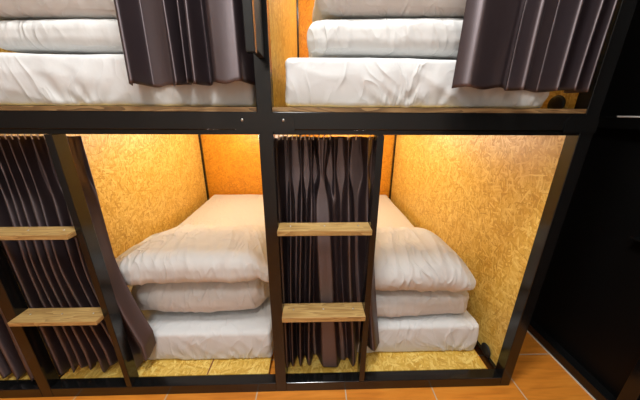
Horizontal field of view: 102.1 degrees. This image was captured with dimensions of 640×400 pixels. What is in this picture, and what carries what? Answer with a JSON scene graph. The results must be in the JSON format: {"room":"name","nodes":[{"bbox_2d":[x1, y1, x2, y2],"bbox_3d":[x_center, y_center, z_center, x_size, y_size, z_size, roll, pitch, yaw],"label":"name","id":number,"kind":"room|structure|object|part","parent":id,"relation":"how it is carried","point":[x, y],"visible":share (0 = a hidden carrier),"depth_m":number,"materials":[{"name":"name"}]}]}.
{"room":"dormitory","nodes":[
{"label":"dormitory","id":0,"kind":"room"},
{"bbox_2d":[14,17,405,112],"bbox_3d":[-1.066,-1.082,2.471,5.420,2.650,0.100,0,19,-2],"label":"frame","id":1,"kind":"structure","parent":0,"point":[298,17],"depth_m":2.45,"materials":[{"name":"brown paint"}]},
{"bbox_2d":[527,330,595,399],"bbox_3d":[1.109,0.745,1.245,0.006,0.004,3.520,0,19,-2],"label":"trim","id":2,"kind":"structure","parent":1,"relation":"attached to","point":[584,389],"depth_m":1.17,"materials":[{"name":"beige"}]},
{"bbox_2d":[0,332,592,399],"bbox_3d":[-1.021,0.803,1.201,5.420,0.100,3.720,0,19,-2],"label":"floor","id":3,"kind":"structure","parent":0,"point":[536,375],"depth_m":1.08,"materials":[{"name":"tile"}]},
{"bbox_2d":[0,0,637,397],"bbox_3d":[-0.646,-0.509,1.495,2.875,2.200,1.920,0,19,-2],"label":"bunk bed","id":4,"kind":"object","parent":3,"relation":"on","point":[497,186],"visible":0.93,"depth_m":1.04,"materials":[{"name":"black metal"}]},
{"bbox_3d":[-1.119,-1.026,1.373,0.016,1.048,1.703,0,19,-2],"label":"panel","id":5,"kind":"part","parent":4,"relation":"part of","materials":[{"name":"wood"}]},
{"bbox_2d":[0,308,33,380],"bbox_3d":[-1.336,0.268,0.933,0.381,0.970,0.082,0,19,-2],"label":"curtain","id":6,"kind":"object","parent":4,"relation":"hanging from","point":[12,360],"visible":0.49,"depth_m":1.03,"materials":[{"name":"black fabric"}]},
{"bbox_3d":[-1.097,-0.247,0.716,0.042,2.200,0.042,0,19,-2],"label":"post","id":7,"kind":"part","parent":4,"relation":"part of","materials":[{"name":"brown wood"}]},
{"bbox_2d":[0,134,155,374],"bbox_3d":[-0.891,0.250,0.950,0.391,0.986,0.062,0,19,-2],"label":"curtain","id":8,"kind":"object","parent":4,"relation":"hanging from","point":[48,273],"visible":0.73,"depth_m":0.93,"materials":[{"name":"black fabric"}]},
{"bbox_3d":[-0.768,0.278,0.906,0.022,0.992,0.046,0,19,-2],"label":"ladder rail","id":9,"kind":"part","parent":4,"relation":"part of","materials":[{"name":"black metal"}]},
{"bbox_3d":[-1.124,-0.007,1.720,0.016,1.007,1.703,0,19,-2],"label":"panel","id":10,"kind":"part","parent":4,"relation":"part of","materials":[{"name":"wood"}]},
{"bbox_2d":[0,52,256,106],"bbox_3d":[-0.632,-0.612,1.515,0.849,0.150,1.712,0,19,-2],"label":"mattress","id":11,"kind":"object","parent":4,"relation":"on","point":[26,79],"visible":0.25,"depth_m":0.72,"materials":[{"name":"white fabric"}]},
{"bbox_2d":[0,19,122,54],"bbox_3d":[-0.605,-0.551,0.976,0.745,0.084,0.574,0,19,-2],"label":"duvet","id":12,"kind":"object","parent":11,"relation":"on","point":[50,36],"visible":0.31,"depth_m":0.71,"materials":[{"name":"white fabric"}]},
{"bbox_2d":[0,0,116,20],"bbox_3d":[-0.629,-0.640,0.927,0.790,0.114,0.553,0,19,-2],"label":"pillow","id":13,"kind":"object","parent":12,"relation":"on","point":[10,10],"visible":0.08,"depth_m":0.70,"materials":[{"name":"white fabric"}]},
{"bbox_2d":[114,0,254,86],"bbox_3d":[-0.337,-0.757,0.537,0.327,0.961,0.066,0,19,-2],"label":"curtain","id":14,"kind":"object","parent":4,"relation":"hanging from","point":[164,42],"visible":0.98,"depth_m":0.65,"materials":[{"name":"black fabric"}]},
{"bbox_2d":[129,194,272,359],"bbox_3d":[-0.640,0.328,1.875,0.815,0.269,1.638,0,19,-2],"label":"mattress","id":15,"kind":"object","parent":4,"relation":"on","point":[238,334],"visible":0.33,"depth_m":1.16,"materials":[{"name":"white fabric"}]},
{"bbox_2d":[131,278,269,312],"bbox_3d":[-0.549,0.373,1.330,0.646,0.223,0.459,0,19,-2],"label":"duvet","id":16,"kind":"object","parent":15,"relation":"on","point":[209,297],"visible":0.3,"depth_m":1.12,"materials":[{"name":"white fabric"}]},
{"bbox_2d":[116,224,268,285],"bbox_3d":[-0.570,0.205,1.238,0.735,0.147,0.496,0,19,-2],"label":"pillow","id":17,"kind":"object","parent":16,"relation":"on","point":[198,253],"visible":0.92,"depth_m":1.03,"materials":[{"name":"white fabric"}]},
{"bbox_3d":[-1.146,-0.810,2.369,0.042,2.200,0.042,0,19,-2],"label":"post","id":18,"kind":"part","parent":4,"relation":"part of","materials":[{"name":"black metal"}]},
{"bbox_3d":[-0.679,-0.294,2.569,0.897,1.004,0.016,0,19,-2],"label":"panel","id":19,"kind":"part","parent":4,"relation":"part of","materials":[{"name":"orange wood"}]},
{"bbox_3d":[-0.156,-0.218,0.730,0.168,0.051,0.003,0,19,-2],"label":"joint plate","id":20,"kind":"part","parent":4,"relation":"part of","materials":[{"name":"black metal"}]},
{"bbox_3d":[-0.155,-0.251,0.743,0.042,2.200,0.042,0,19,-2],"label":"post","id":21,"kind":"part","parent":4,"relation":"part of","materials":[{"name":"black metal"}]},
{"bbox_3d":[-0.178,-1.031,1.400,0.016,1.048,1.703,0,19,-2],"label":"panel","id":22,"kind":"part","parent":4,"relation":"part of","materials":[{"name":"wood"}]},
{"bbox_3d":[-0.205,-0.814,2.396,0.042,2.200,0.042,0,19,-2],"label":"post","id":23,"kind":"part","parent":4,"relation":"part of","materials":[{"name":"black metal"}]},
{"bbox_3d":[0.271,-1.317,2.249,0.902,1.020,0.016,0,19,-2],"label":"panel","id":24,"kind":"part","parent":4,"relation":"part of","materials":[{"name":"orange wood"}]},
{"bbox_2d":[275,135,378,367],"bbox_3d":[0.059,0.244,0.981,0.411,0.986,0.071,0,19,-2],"label":"curtain","id":25,"kind":"object","parent":4,"relation":"hanging from","point":[323,179],"visible":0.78,"depth_m":0.94,"materials":[{"name":"black fabric"}]},
{"bbox_3d":[0.265,-0.298,2.596,0.902,1.004,0.016,0,19,-2],"label":"panel","id":26,"kind":"part","parent":4,"relation":"part of","materials":[{"name":"orange wood"}]},
{"bbox_3d":[0.174,0.274,0.933,0.022,0.992,0.046,0,19,-2],"label":"ladder rail","id":27,"kind":"part","parent":4,"relation":"part of","materials":[{"name":"black metal"}]},
{"bbox_3d":[0.741,-0.818,2.423,0.042,2.200,0.042,0,19,-2],"label":"post","id":28,"kind":"part","parent":4,"relation":"part of","materials":[{"name":"black metal"}]},
{"bbox_2d":[285,58,549,108],"bbox_3d":[0.266,-0.616,1.541,0.788,0.150,1.711,0,19,-2],"label":"mattress","id":29,"kind":"object","parent":4,"relation":"on","point":[310,82],"visible":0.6,"depth_m":0.74,"materials":[{"name":"white fabric"}]},
{"bbox_2d":[307,18,462,59],"bbox_3d":[0.294,-0.562,1.001,0.683,0.100,0.570,0,19,-2],"label":"duvet","id":30,"kind":"object","parent":29,"relation":"on","point":[414,38],"visible":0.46,"depth_m":0.74,"materials":[{"name":"white fabric"}]},
{"bbox_2d":[312,0,465,22],"bbox_3d":[0.302,-0.665,0.945,0.666,0.127,0.546,0,19,-2],"label":"pillow","id":31,"kind":"object","parent":30,"relation":"on","point":[323,9],"visible":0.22,"depth_m":0.73,"materials":[{"name":"white fabric"}]},
{"bbox_2d":[357,195,478,352],"bbox_3d":[0.281,0.325,1.908,0.850,0.264,1.623,0,19,-2],"label":"mattress","id":32,"kind":"object","parent":4,"relation":"on","point":[447,331],"visible":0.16,"depth_m":1.18,"materials":[{"name":"white fabric"}]},
{"bbox_2d":[376,290,468,317],"bbox_3d":[0.289,0.412,1.367,0.827,0.133,0.482,0,19,-2],"label":"duvet","id":33,"kind":"object","parent":32,"relation":"on","point":[398,303],"visible":0.23,"depth_m":1.16,"materials":[{"name":"white fabric"}]},
{"bbox_2d":[374,227,475,291],"bbox_3d":[0.291,0.254,1.274,0.812,0.207,0.479,0,19,-2],"label":"pillow","id":34,"kind":"object","parent":33,"relation":"on","point":[414,258],"visible":0.57,"depth_m":1.07,"materials":[{"name":"white fabric"}]},
{"bbox_3d":[0.763,-0.016,1.774,0.016,1.007,1.703,0,19,-2],"label":"panel","id":35,"kind":"part","parent":4,"relation":"part of","materials":[{"name":"wood"}]},
{"bbox_3d":[0.761,0.483,1.944,0.042,0.046,1.703,0,19,-2],"label":"rail","id":36,"kind":"part","parent":4,"relation":"part of","materials":[{"name":"black metal"}]},
{"bbox_2d":[452,0,617,92],"bbox_3d":[0.560,-0.758,0.565,0.385,0.968,0.063,0,19,-2],"label":"curtain","id":37,"kind":"object","parent":4,"relation":"hanging from","point":[535,46],"visible":1,"depth_m":0.68,"materials":[{"name":"black fabric"}]},
{"bbox_3d":[0.769,-1.035,1.427,0.016,1.048,1.703,0,19,-2],"label":"panel","id":38,"kind":"part","parent":4,"relation":"part of","materials":[{"name":"wood"}]},
{"bbox_3d":[0.791,-0.255,0.770,0.042,2.200,0.042,0,19,-2],"label":"post","id":39,"kind":"part","parent":4,"relation":"part of","materials":[{"name":"black metal"}]},
{"bbox_3d":[0.765,-0.223,0.756,0.097,0.051,0.003,0,19,-2],"label":"joint plate","id":40,"kind":"part","parent":4,"relation":"part of","materials":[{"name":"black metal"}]},
{"bbox_2d":[528,0,639,399],"bbox_3d":[1.346,-0.296,0.898,0.456,2.200,3.440,0,19,-2],"label":"tall cabinet","id":41,"kind":"object","parent":3,"relation":"on","point":[586,315],"visible":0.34,"depth_m":1.05,"materials":[{"name":"black wood"}]},
{"bbox_3d":[1.149,-0.206,0.629,0.045,2.200,0.044,0,19,-2],"label":"post","id":42,"kind":"part","parent":41,"relation":"part of","materials":[{"name":"black wood"}]}
]}

